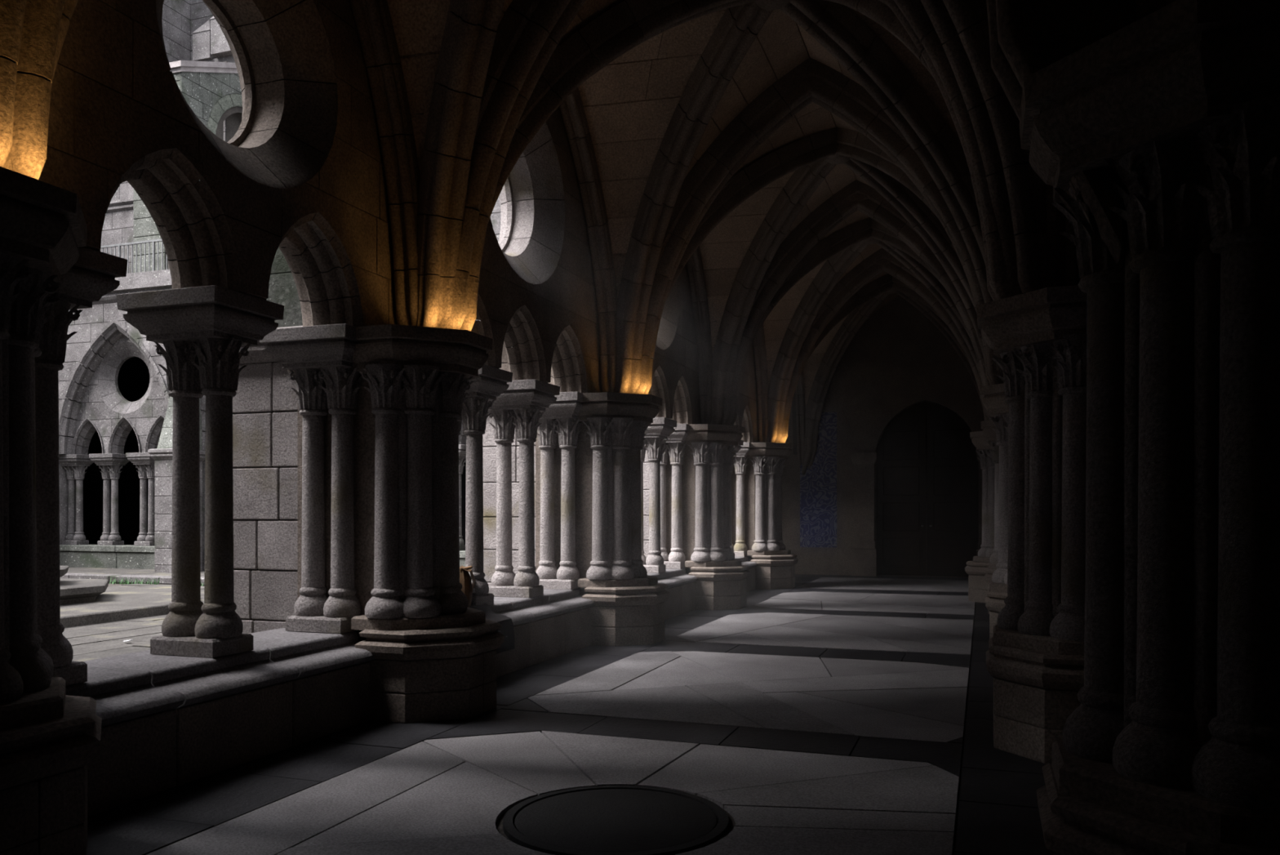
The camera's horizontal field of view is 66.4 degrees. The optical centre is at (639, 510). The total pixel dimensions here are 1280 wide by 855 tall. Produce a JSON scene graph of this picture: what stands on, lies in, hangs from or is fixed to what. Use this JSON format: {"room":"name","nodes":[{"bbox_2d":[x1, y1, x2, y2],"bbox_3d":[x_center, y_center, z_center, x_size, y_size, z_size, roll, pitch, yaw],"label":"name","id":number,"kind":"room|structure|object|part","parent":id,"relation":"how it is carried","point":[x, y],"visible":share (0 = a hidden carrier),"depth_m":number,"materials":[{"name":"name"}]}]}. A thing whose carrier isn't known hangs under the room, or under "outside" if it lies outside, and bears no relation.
{"room":"cloister walkway","nodes":[
{"label":"cloister walkway","id":0,"kind":"room"},
{"bbox_2d":[60,567,204,585],"bbox_3d":[-10.577,1.510,20.998,26.112,0.380,2.200,0,0,19],"label":"pavement","id":1,"kind":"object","parent":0,"point":[165,578],"visible":0.19,"depth_m":20.33,"materials":[{"name":"stone"}]},
{"bbox_2d":[147,396,204,572],"bbox_3d":[-10.179,-1.148,21.574,0.700,5.196,1.030,0,0,19],"label":"buttress","id":2,"kind":"object","parent":1,"relation":"on","point":[162,454],"visible":0.25,"depth_m":21.21,"materials":[{"name":"stone"}]},
{"bbox_2d":[62,583,204,661],"bbox_3d":[-14.538,1.575,11.049,25.240,0.250,19.200,0,0,19],"label":"ground","id":3,"kind":"structure","parent":0,"point":[100,640],"depth_m":11.49,"materials":[{"name":"grey stone"}]},
{"bbox_2d":[59,565,171,627],"bbox_3d":[-9.540,-0.335,14.167,5.746,3.630,5.746,0,0,19],"label":"fountain","id":4,"kind":"object","parent":3,"relation":"on","point":[83,602],"visible":0.34,"depth_m":13.90,"materials":[{"name":"stone"}]},
{"bbox_2d":[109,575,204,585],"bbox_3d":[-9.570,1.385,19.383,2.526,0.170,0.242,0,0,19],"label":"grass","id":5,"kind":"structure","parent":3,"relation":"on","point":[122,580],"depth_m":19.59,"materials":[{"name":"green plant"}]},
{"bbox_2d":[232,247,366,641],"bbox_3d":[-2.695,-0.998,7.573,1.130,4.896,0.780,0,0,19],"label":"buttress","id":6,"kind":"object","parent":3,"relation":"on","point":[265,405],"visible":0.28,"depth_m":7.28,"materials":[{"name":"stone"}]},
{"bbox_2d":[482,339,535,585],"bbox_3d":[-1.358,-0.998,11.375,1.130,4.896,0.780,0,0,19],"label":"buttress","id":7,"kind":"object","parent":3,"relation":"on","point":[489,446],"visible":0.09,"depth_m":11.16,"materials":[{"name":"stone"}]},
{"bbox_2d":[643,444,649,557],"bbox_3d":[-0.021,-0.998,15.177,1.130,4.896,0.780,0,0,19],"label":"buttress","id":8,"kind":"object","parent":3,"relation":"on","point":[646,464],"visible":0.02,"depth_m":14.82,"materials":[{"name":"stone"}]},
{"bbox_2d":[100,61,242,273],"bbox_3d":[-15.609,-8.750,28.184,9.850,6.600,1.580,0,0,19],"label":"wall","id":9,"kind":"structure","parent":0,"point":[127,219],"depth_m":26.73,"materials":[{"name":"stone"}]},
{"bbox_2d":[204,55,235,62],"bbox_3d":[-10.928,-12.000,26.952,3.300,0.900,0.600,0,0,19],"label":"parapet","id":10,"kind":"object","parent":9,"relation":"on","point":[229,59],"visible":0.02,"depth_m":26.80,"materials":[{"name":"stone"}]},
{"bbox_2d":[191,19,216,61],"bbox_3d":[-11.998,-13.065,27.222,0.636,1.230,0.636,0,0,19],"label":"merlon","id":11,"kind":"object","parent":10,"relation":"on","point":[202,36],"visible":0.62,"depth_m":26.95,"materials":[{"name":"stone"}]},
{"bbox_2d":[209,16,232,57],"bbox_3d":[-11.277,-13.197,26.862,0.721,1.494,0.721,0,0,19],"label":"merlon","id":12,"kind":"object","parent":10,"relation":"on","point":[220,47],"visible":0.29,"depth_m":26.59,"materials":[{"name":"stone"}]},
{"bbox_2d":[161,0,213,62],"bbox_3d":[-12.818,-16.950,28.358,15.000,11.200,5.000,0,0,19],"label":"wall","id":13,"kind":"structure","parent":0,"point":[180,18],"depth_m":27.77,"materials":[{"name":"stone"}]},
{"bbox_2d":[168,60,242,269],"bbox_3d":[-11.438,-9.485,27.279,2.520,8.030,6.120,0,0,19],"label":"wall","id":14,"kind":"structure","parent":0,"point":[212,91],"depth_m":25.05,"materials":[{"name":"stone"}]},
{"bbox_2d":[58,234,685,570],"bbox_3d":[-10.422,-2.050,22.481,25.420,7.000,1.060,0,0,19],"label":"wall","id":15,"kind":"structure","parent":0,"point":[82,410],"depth_m":22.99,"materials":[{"name":"stone"}]},
{"bbox_2d":[58,453,93,544],"bbox_3d":[-13.658,-0.271,23.650,0.720,2.162,0.580,0,0,19],"label":"columns","id":16,"kind":"structure","parent":15,"relation":"on","point":[75,464],"depth_m":23.56,"materials":[{"name":"stone"}]},
{"bbox_2d":[88,453,129,545],"bbox_3d":[-12.606,-0.271,23.280,0.720,2.162,0.580,0,0,19],"label":"columns","id":17,"kind":"structure","parent":15,"relation":"on","point":[110,463],"depth_m":23.18,"materials":[{"name":"stone"}]},
{"bbox_2d":[97,342,153,413],"bbox_3d":[-12.048,-3.130,23.164,1.679,1.679,0.370,0,0,19],"label":"window","id":18,"kind":"structure","parent":15,"relation":"in","point":[117,355],"depth_m":23.23,"materials":[{"name":"stone"}]},
{"bbox_3d":[-8.620,-5.020,21.847,21.600,0.340,1.060,0,0,19],"label":"cornice","id":19,"kind":"part","parent":15,"relation":"part of","materials":[{"name":"stone"}]},
{"bbox_2d":[125,452,155,546],"bbox_3d":[-11.540,-0.271,22.905,0.720,2.162,0.580,0,0,19],"label":"columns","id":20,"kind":"structure","parent":15,"relation":"on","point":[145,463],"depth_m":22.81,"materials":[{"name":"stone"}]},
{"bbox_2d":[458,444,466,550],"bbox_3d":[-3.875,-0.271,20.210,0.720,2.162,0.580,0,0,19],"label":"columns","id":21,"kind":"structure","parent":15,"relation":"on","point":[462,448],"depth_m":20.11,"materials":[{"name":"stone"}]},
{"bbox_2d":[38,0,758,442],"bbox_3d":[-1.389,-1.950,9.308,0.703,6.800,20.040,0,0,19],"label":"wall","id":22,"kind":"structure","parent":0,"point":[116,101],"depth_m":6.43,"materials":[{"name":"stone"}]},
{"bbox_2d":[143,0,337,188],"bbox_3d":[-2.566,-2.700,5.884,0.645,1.640,1.640,0,0,19],"label":"window","id":23,"kind":"structure","parent":22,"relation":"in","point":[293,44],"depth_m":6.30,"materials":[{"name":"stone"}]},
{"bbox_2d":[492,122,564,284],"bbox_3d":[-1.365,-3.030,9.299,0.645,1.880,1.880,0,0,19],"label":"window","id":24,"kind":"structure","parent":22,"relation":"in","point":[537,175],"depth_m":9.82,"materials":[{"name":"stone"}]},
{"bbox_2d":[655,277,679,349],"bbox_3d":[-0.038,-3.030,13.073,0.645,1.880,1.880,0,0,19],"label":"window","id":25,"kind":"structure","parent":22,"relation":"in","point":[667,330],"depth_m":13.63,"materials":[{"name":"stone"}]},
{"bbox_2d":[490,195,502,235],"bbox_3d":[-1.691,-8.250,23.223,10.600,5.600,1.706,0,0,19],"label":"wall","id":26,"kind":"structure","parent":0,"point":[495,216],"depth_m":22.91,"materials":[{"name":"stone"}]},
{"bbox_2d":[83,295,984,577],"bbox_3d":[-6.070,-2.000,26.145,31.200,6.900,0.500,0,0,19],"label":"wall","id":27,"kind":"structure","parent":0,"point":[898,360],"depth_m":22.05,"materials":[{"name":"stone"}]},
{"bbox_2d":[800,411,836,547],"bbox_3d":[4.070,-0.710,22.305,0.836,3.076,0.015,0,0,19],"label":"tile panel","id":28,"kind":"object","parent":27,"relation":"attached to","point":[809,481],"visible":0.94,"depth_m":22.26,"materials":[{"name":"tile"}]},
{"bbox_2d":[850,450,982,576],"bbox_3d":[6.273,0.075,21.454,3.220,2.750,0.280,0,0,19],"label":"surround","id":29,"kind":"object","parent":27,"relation":"attached to","point":[864,552],"visible":0.65,"depth_m":21.79,"materials":[{"name":"stone"}]},
{"bbox_2d":[876,400,978,576],"bbox_3d":[6.387,-0.505,21.780,2.180,3.890,0.128,0,0,19],"label":"door","id":30,"kind":"structure","parent":27,"relation":"in","point":[953,464],"depth_m":21.79,"materials":[{"name":"brown wood"}]},
{"bbox_3d":[5.867,-1.475,21.958,0.800,0.650,0.022,0,0,19],"label":"panel","id":31,"kind":"part","parent":30,"relation":"part of","materials":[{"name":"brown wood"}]},
{"bbox_3d":[5.867,-0.675,21.958,0.800,0.650,0.022,0,0,19],"label":"panel","id":32,"kind":"part","parent":30,"relation":"part of","materials":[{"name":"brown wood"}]},
{"bbox_3d":[5.867,0.125,21.958,0.800,0.650,0.022,0,0,19],"label":"panel","id":33,"kind":"part","parent":30,"relation":"part of","materials":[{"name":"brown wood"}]},
{"bbox_3d":[5.867,0.925,21.958,0.800,0.650,0.022,0,0,19],"label":"panel","id":34,"kind":"part","parent":30,"relation":"part of","materials":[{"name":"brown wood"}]},
{"bbox_3d":[6.905,-1.475,21.593,0.800,0.650,0.022,0,0,19],"label":"panel","id":35,"kind":"part","parent":30,"relation":"part of","materials":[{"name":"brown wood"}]},
{"bbox_3d":[6.905,-0.675,21.593,0.800,0.650,0.022,0,0,19],"label":"panel","id":36,"kind":"part","parent":30,"relation":"part of","materials":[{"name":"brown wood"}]},
{"bbox_3d":[6.905,0.125,21.593,0.800,0.650,0.022,0,0,19],"label":"panel","id":37,"kind":"part","parent":30,"relation":"part of","materials":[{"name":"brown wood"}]},
{"bbox_3d":[6.905,0.925,21.593,0.800,0.650,0.022,0,0,19],"label":"panel","id":38,"kind":"part","parent":30,"relation":"part of","materials":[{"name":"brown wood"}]},
{"bbox_2d":[86,573,1050,854],"bbox_3d":[2.031,1.547,11.052,6.300,0.206,25.800,0,0,19],"label":"floor","id":39,"kind":"structure","parent":0,"point":[824,714],"depth_m":5.90,"materials":[{"name":"stone"}]},
{"bbox_2d":[0,166,102,854],"bbox_3d":[-2.958,0.090,3.955,1.535,2.720,1.121,0,0,19],"label":"pier","id":40,"kind":"object","parent":39,"relation":"on","point":[49,737],"visible":1,"depth_m":3.86,"materials":[{"name":"stone"}]},
{"bbox_3d":[-2.588,0.920,3.825,0.750,0.200,1.110,0,0,19],"label":"plinth moulding","id":41,"kind":"part","parent":40,"relation":"part of","materials":[{"name":"stone"}]},
{"bbox_2d":[0,0,1137,263],"bbox_3d":[-0.646,-2.786,3.407,4.306,4.116,0.280,0,0,13],"label":"arch","id":42,"kind":"object","parent":40,"relation":"on","point":[1027,37],"visible":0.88,"depth_m":3.05,"materials":[{"name":"stone"}]},
{"bbox_2d":[288,324,504,723],"bbox_3d":[-1.797,0.090,7.256,1.535,2.720,1.121,0,0,19],"label":"pier","id":43,"kind":"object","parent":39,"relation":"on","point":[434,654],"visible":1,"depth_m":6.81,"materials":[{"name":"stone"}]},
{"bbox_2d":[349,0,422,325],"bbox_3d":[-2.215,-2.914,5.549,0.200,3.853,3.571,0,0,19],"label":"rib","id":44,"kind":"object","parent":43,"relation":"on","point":[373,20],"visible":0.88,"depth_m":6.88,"materials":[{"name":"stone"}]},
{"bbox_3d":[-1.427,0.920,7.127,0.750,0.200,1.110,0,0,19],"label":"plinth moulding","id":45,"kind":"part","parent":43,"relation":"part of","materials":[{"name":"stone"}]},
{"bbox_2d":[418,0,1042,331],"bbox_3d":[0.482,-2.783,6.615,4.281,4.120,0.280,0,0,15],"label":"arch","id":46,"kind":"object","parent":43,"relation":"on","point":[527,35],"visible":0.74,"depth_m":6.87,"materials":[{"name":"stone"}]},
{"bbox_2d":[65,555,757,817],"bbox_3d":[-1.292,1.149,9.571,0.892,0.603,20.000,0,0,19],"label":"wall","id":47,"kind":"structure","parent":39,"relation":"on","point":[168,722],"depth_m":5.67,"materials":[{"name":"stone"}]},
{"bbox_2d":[35,246,127,685],"bbox_3d":[-3.018,-0.210,4.771,0.720,2.120,0.580,0,0,19],"label":"columns","id":48,"kind":"structure","parent":47,"relation":"on","point":[92,277],"depth_m":4.70,"materials":[{"name":"stone"}]},
{"bbox_2d":[116,284,284,657],"bbox_3d":[-2.630,-0.210,5.875,0.720,2.120,0.580,0,0,19],"label":"columns","id":49,"kind":"structure","parent":47,"relation":"on","point":[202,331],"depth_m":5.78,"materials":[{"name":"stone"}]},
{"bbox_2d":[259,323,365,633],"bbox_3d":[-2.235,-0.210,6.998,0.720,2.120,0.580,0,0,19],"label":"columns","id":50,"kind":"structure","parent":47,"relation":"on","point":[320,356],"depth_m":6.89,"materials":[{"name":"stone"}]},
{"bbox_2d":[459,565,475,607],"bbox_3d":[-1.550,0.664,8.499,0.218,0.372,0.330,0,0,-6],"label":"shoulder bag","id":51,"kind":"object","parent":47,"relation":"on","point":[464,576],"visible":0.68,"depth_m":8.39,"materials":[{"name":"beige leather"}]},
{"bbox_2d":[458,364,512,605],"bbox_3d":[-1.601,-0.210,8.800,0.720,2.120,0.580,0,0,19],"label":"columns","id":52,"kind":"structure","parent":47,"relation":"on","point":[491,382],"depth_m":8.69,"materials":[{"name":"stone"}]},
{"bbox_2d":[469,603,514,653],"bbox_3d":[-1.370,1.018,8.393,0.370,0.396,0.640,0,0,19],"label":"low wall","id":53,"kind":"structure","parent":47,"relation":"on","point":[507,629],"depth_m":8.53,"materials":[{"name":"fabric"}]},
{"bbox_2d":[487,378,559,597],"bbox_3d":[-1.250,-0.210,9.800,0.720,2.120,0.580,0,0,19],"label":"columns","id":54,"kind":"structure","parent":47,"relation":"on","point":[523,400],"depth_m":9.70,"materials":[{"name":"stone"}]},
{"bbox_2d":[536,391,584,589],"bbox_3d":[-0.908,-0.210,10.771,0.720,2.120,0.580,0,0,19],"label":"columns","id":55,"kind":"structure","parent":47,"relation":"on","point":[562,414],"depth_m":10.68,"materials":[{"name":"stone"}]},
{"bbox_2d":[640,417,676,573],"bbox_3d":[0.087,-0.210,13.601,0.720,2.120,0.580,0,0,19],"label":"columns","id":56,"kind":"structure","parent":47,"relation":"on","point":[661,428],"depth_m":13.49,"materials":[{"name":"stone"}]},
{"bbox_2d":[660,423,689,568],"bbox_3d":[0.429,-0.210,14.573,0.720,2.120,0.580,0,0,19],"label":"columns","id":57,"kind":"structure","parent":47,"relation":"on","point":[675,442],"depth_m":14.46,"materials":[{"name":"stone"}]},
{"bbox_2d":[729,439,743,558],"bbox_3d":[1.424,-0.210,17.403,0.720,2.120,0.580,0,0,19],"label":"columns","id":58,"kind":"structure","parent":47,"relation":"on","point":[740,442],"depth_m":17.31,"materials":[{"name":"stone"}]},
{"bbox_2d":[730,441,751,556],"bbox_3d":[1.766,-0.210,18.375,0.720,2.120,0.580,0,0,19],"label":"columns","id":59,"kind":"structure","parent":47,"relation":"on","point":[740,460],"depth_m":18.26,"materials":[{"name":"stone"}]},
{"bbox_2d":[535,391,670,645],"bbox_3d":[-0.460,0.090,11.058,1.535,2.720,1.121,0,0,19],"label":"pier","id":60,"kind":"object","parent":39,"relation":"on","point":[628,609],"visible":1,"depth_m":10.62,"materials":[{"name":"stone"}]},
{"bbox_2d":[559,87,618,392],"bbox_3d":[-0.966,-2.915,9.101,0.200,3.851,4.103,0,0,19],"label":"rib","id":61,"kind":"object","parent":60,"relation":"on","point":[572,110],"visible":0.35,"depth_m":10.49,"materials":[{"name":"stone"}]},
{"bbox_3d":[-0.089,0.920,10.929,0.750,0.200,1.110,0,0,19],"label":"plinth moulding","id":62,"kind":"part","parent":60,"relation":"part of","materials":[{"name":"stone"}]},
{"bbox_2d":[686,245,713,423],"bbox_3d":[0.371,-2.917,12.902,0.200,3.850,4.106,0,0,19],"label":"rib","id":63,"kind":"object","parent":60,"relation":"on","point":[695,264],"visible":0.27,"depth_m":14.44,"materials":[{"name":"stone"}]},
{"bbox_2d":[617,55,1003,394],"bbox_3d":[1.847,-2.785,10.497,4.302,4.116,0.280,0,0,13],"label":"arch","id":64,"kind":"object","parent":60,"relation":"on","point":[811,81],"visible":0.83,"depth_m":10.47,"materials":[{"name":"stone"}]},
{"bbox_2d":[502,785,728,854],"bbox_3d":[-0.114,1.456,4.619,1.060,0.028,1.060,0,0,19],"label":"manhole cover","id":65,"kind":"object","parent":39,"relation":"on","point":[597,820],"visible":0.99,"depth_m":4.53,"materials":[{"name":"metal"}]},
{"bbox_2d":[665,423,750,609],"bbox_3d":[0.877,0.090,14.860,1.535,2.720,1.121,0,0,19],"label":"pier","id":66,"kind":"object","parent":39,"relation":"on","point":[721,584],"visible":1,"depth_m":14.41,"materials":[{"name":"stone"}]},
{"bbox_3d":[1.248,0.920,14.730,0.750,0.200,1.110,0,0,19],"label":"plinth moulding","id":67,"kind":"part","parent":66,"relation":"part of","materials":[{"name":"stone"}]},
{"bbox_2d":[752,323,768,442],"bbox_3d":[1.708,-2.917,16.704,0.200,3.851,4.104,0,0,19],"label":"rib","id":68,"kind":"object","parent":66,"relation":"on","point":[759,345],"visible":0.26,"depth_m":18.30,"materials":[{"name":"stone"}]},
{"bbox_2d":[712,179,995,424],"bbox_3d":[3.187,-2.785,14.308,4.304,4.115,0.280,0,0,13],"label":"arch","id":69,"kind":"object","parent":66,"relation":"on","point":[856,196],"visible":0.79,"depth_m":14.28,"materials":[{"name":"stone"}]},
{"bbox_2d":[731,442,798,589],"bbox_3d":[2.214,0.090,18.662,1.535,2.720,1.121,0,0,19],"label":"pier","id":70,"kind":"object","parent":39,"relation":"on","point":[775,569],"visible":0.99,"depth_m":18.21,"materials":[{"name":"stone"}]},
{"bbox_3d":[2.584,0.920,18.532,0.750,0.200,1.110,0,0,19],"label":"plinth moulding","id":71,"kind":"part","parent":70,"relation":"part of","materials":[{"name":"stone"}]},
{"bbox_2d":[770,248,989,442],"bbox_3d":[4.469,-2.783,17.954,4.276,4.117,0.280,0,0,17],"label":"arch","id":72,"kind":"object","parent":70,"relation":"on","point":[881,260],"visible":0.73,"depth_m":17.97,"materials":[{"name":"stone"}]},
{"bbox_2d":[964,431,995,602],"bbox_3d":[6.012,0.090,15.642,1.535,2.720,1.121,0,0,19],"label":"pier","id":73,"kind":"object","parent":39,"relation":"on","point":[976,568],"visible":0.35,"depth_m":15.59,"materials":[{"name":"stone"}]},
{"bbox_3d":[5.642,0.920,15.771,0.750,0.200,1.110,0,0,19],"label":"plinth moulding","id":74,"kind":"part","parent":73,"relation":"part of","materials":[{"name":"stone"}]},
{"bbox_2d":[980,419,999,613],"bbox_3d":[5.561,0.090,13.734,1.460,2.720,1.121,0,0,19],"label":"pier","id":75,"kind":"object","parent":39,"relation":"on","point":[986,425],"visible":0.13,"depth_m":13.85,"materials":[{"name":"stone"}]},
{"bbox_3d":[5.213,0.920,13.855,0.615,0.200,1.110,0,0,19],"label":"plinth moulding","id":76,"kind":"part","parent":75,"relation":"part of","materials":[{"name":"stone"}]},
{"bbox_2d":[979,382,1008,638],"bbox_3d":[4.218,0.090,9.913,1.460,2.720,1.121,0,0,19],"label":"pier","id":77,"kind":"object","parent":39,"relation":"on","point":[993,396],"visible":0.17,"depth_m":10.01,"materials":[{"name":"stone"}]},
{"bbox_3d":[3.869,0.920,10.035,0.615,0.200,1.110,0,0,19],"label":"plinth moulding","id":78,"kind":"part","parent":77,"relation":"part of","materials":[{"name":"stone"}]},
{"bbox_2d":[977,284,1087,763],"bbox_3d":[2.824,0.090,5.951,1.460,2.720,1.121,0,0,19],"label":"pier","id":79,"kind":"object","parent":39,"relation":"on","point":[1035,653],"visible":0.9,"depth_m":5.75,"materials":[{"name":"stone"}]},
{"bbox_3d":[2.476,0.920,6.072,0.615,0.200,1.110,0,0,19],"label":"plinth moulding","id":80,"kind":"part","parent":79,"relation":"part of","materials":[{"name":"stone"}]},
{"bbox_2d":[1019,0,1279,854],"bbox_3d":[1.871,0.090,2.788,1.460,2.720,1.121,0,0,19],"label":"pier","id":81,"kind":"object","parent":39,"relation":"on","point":[1171,745],"visible":0.94,"depth_m":2.61,"materials":[{"name":"stone"}]},
{"bbox_3d":[1.523,0.920,2.910,0.615,0.200,1.110,0,0,19],"label":"plinth moulding","id":82,"kind":"part","parent":81,"relation":"part of","materials":[{"name":"stone"}]},
{"bbox_2d":[386,0,1177,454],"bbox_3d":[1.883,-3.069,10.601,4.788,3.538,23.550,0,0,19],"label":"ceiling","id":83,"kind":"structure","parent":0,"point":[630,104],"depth_m":10.02,"materials":[{"name":"stone"}]},
{"bbox_2d":[3,0,1052,293],"bbox_3d":[-0.106,-2.836,4.981,5.739,4.018,0.287,0,0,-23],"label":"rib","id":84,"kind":"object","parent":83,"relation":"attached to","point":[1017,193],"visible":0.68,"depth_m":5.86,"materials":[{"name":"stone"}]},
{"bbox_2d":[488,0,1003,377],"bbox_3d":[1.185,-2.833,8.583,6.224,4.021,0.279,0,0,-28],"label":"rib","id":85,"kind":"object","parent":83,"relation":"attached to","point":[629,24],"visible":0.56,"depth_m":8.78,"materials":[{"name":"stone"}]},
{"bbox_2d":[416,0,1097,327],"bbox_3d":[-0.082,-2.833,5.046,0.291,4.020,5.233,0,0,-35],"label":"rib","id":86,"kind":"object","parent":83,"relation":"attached to","point":[469,33],"visible":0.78,"depth_m":6.75,"materials":[{"name":"stone"}]},
{"bbox_2d":[611,0,933,393],"bbox_3d":[1.164,-2.836,8.523,0.282,4.020,5.692,0,0,-29],"label":"rib","id":87,"kind":"object","parent":83,"relation":"attached to","point":[737,29],"visible":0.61,"depth_m":9.86,"materials":[{"name":"stone"}]},
{"bbox_2d":[707,127,937,424],"bbox_3d":[2.517,-2.834,12.399,0.254,4.024,5.576,0,0,-30],"label":"rib","id":88,"kind":"object","parent":83,"relation":"attached to","point":[804,181],"visible":0.53,"depth_m":13.59,"materials":[{"name":"stone"}]},
{"bbox_2d":[666,127,991,385],"bbox_3d":[2.519,-2.834,12.406,6.239,4.024,0.254,0,0,-28],"label":"rib","id":89,"kind":"object","parent":83,"relation":"attached to","point":[816,147],"visible":0.52,"depth_m":12.18,"materials":[{"name":"stone"}]},
{"bbox_2d":[826,142,850,164],"bbox_3d":[2.517,-4.533,12.402,0.340,0.230,0.340,0,0,19],"label":"keystone","id":90,"kind":"object","parent":89,"relation":"attached to","point":[836,158],"visible":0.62,"depth_m":12.33,"materials":[{"name":"stone"}]},
{"bbox_2d":[764,217,942,442],"bbox_3d":[3.829,-2.835,16.193,0.313,4.022,5.565,0,0,-30],"label":"rib","id":91,"kind":"object","parent":83,"relation":"attached to","point":[835,266],"visible":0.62,"depth_m":17.53,"materials":[{"name":"stone"}]},
{"bbox_2d":[751,217,982,385],"bbox_3d":[3.788,-2.835,16.080,6.005,4.021,0.308,0,0,-26],"label":"rib","id":92,"kind":"object","parent":83,"relation":"attached to","point":[840,240],"visible":0.42,"depth_m":15.86,"materials":[{"name":"stone"}]},
{"bbox_2d":[862,228,879,244],"bbox_3d":[3.828,-4.533,16.131,0.340,0.230,0.340,0,0,19],"label":"keystone","id":93,"kind":"object","parent":92,"relation":"attached to","point":[871,240],"visible":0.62,"depth_m":16.05,"materials":[{"name":"stone"}]},
{"bbox_2d":[801,275,944,475],"bbox_3d":[5.130,-2.836,19.862,0.279,4.022,5.804,0,0,-28],"label":"rib","id":94,"kind":"object","parent":83,"relation":"attached to","point":[855,320],"visible":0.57,"depth_m":21.52,"materials":[{"name":"stone"}]},
{"bbox_2d":[801,273,982,407],"bbox_3d":[5.110,-2.835,19.807,5.916,4.018,0.279,0,0,-25],"label":"rib","id":95,"kind":"object","parent":83,"relation":"attached to","point":[882,284],"visible":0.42,"depth_m":19.59,"materials":[{"name":"stone"}]},
{"bbox_2d":[926,402,927,575],"bbox_3d":[6.714,-0.950,22.709,3.400,5.200,1.500,0,0,19],"label":"wall","id":96,"kind":"structure","parent":0,"point":[926,402],"depth_m":22.00,"materials":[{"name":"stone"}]},
{"bbox_3d":[4.365,-1.950,9.489,0.860,6.800,24.400,0,0,19],"label":"wall","id":97,"kind":"structure","parent":0,"visible":0},
{"bbox_2d":[1086,299,1087,358],"bbox_3d":[2.170,-0.710,4.505,0.015,2.516,2.096,0,0,19],"label":"tile panel","id":98,"kind":"object","parent":97,"relation":"attached to","point":[1086,300],"visible":0.02,"depth_m":5.48,"materials":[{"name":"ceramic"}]},
{"bbox_3d":[-8.427,-5.310,28.425,25.240,0.320,11.960,0,0,19],"label":"roof","id":99,"kind":"structure","parent":0,"visible":0},
{"bbox_2d":[100,238,167,273],"bbox_3d":[-13.082,-6.155,24.121,5.714,1.370,1.630,0,0,19],"label":"iron railing","id":100,"kind":"object","parent":99,"relation":"on","point":[154,241],"visible":0.2,"depth_m":24.80,"materials":[{"name":"grey metal"}]},
{"bbox_3d":[-12.826,-6.815,24.869,5.700,0.050,0.050,0,0,19],"label":"rail","id":101,"kind":"part","parent":100,"relation":"part of","materials":[{"name":"metal"}]}
]}

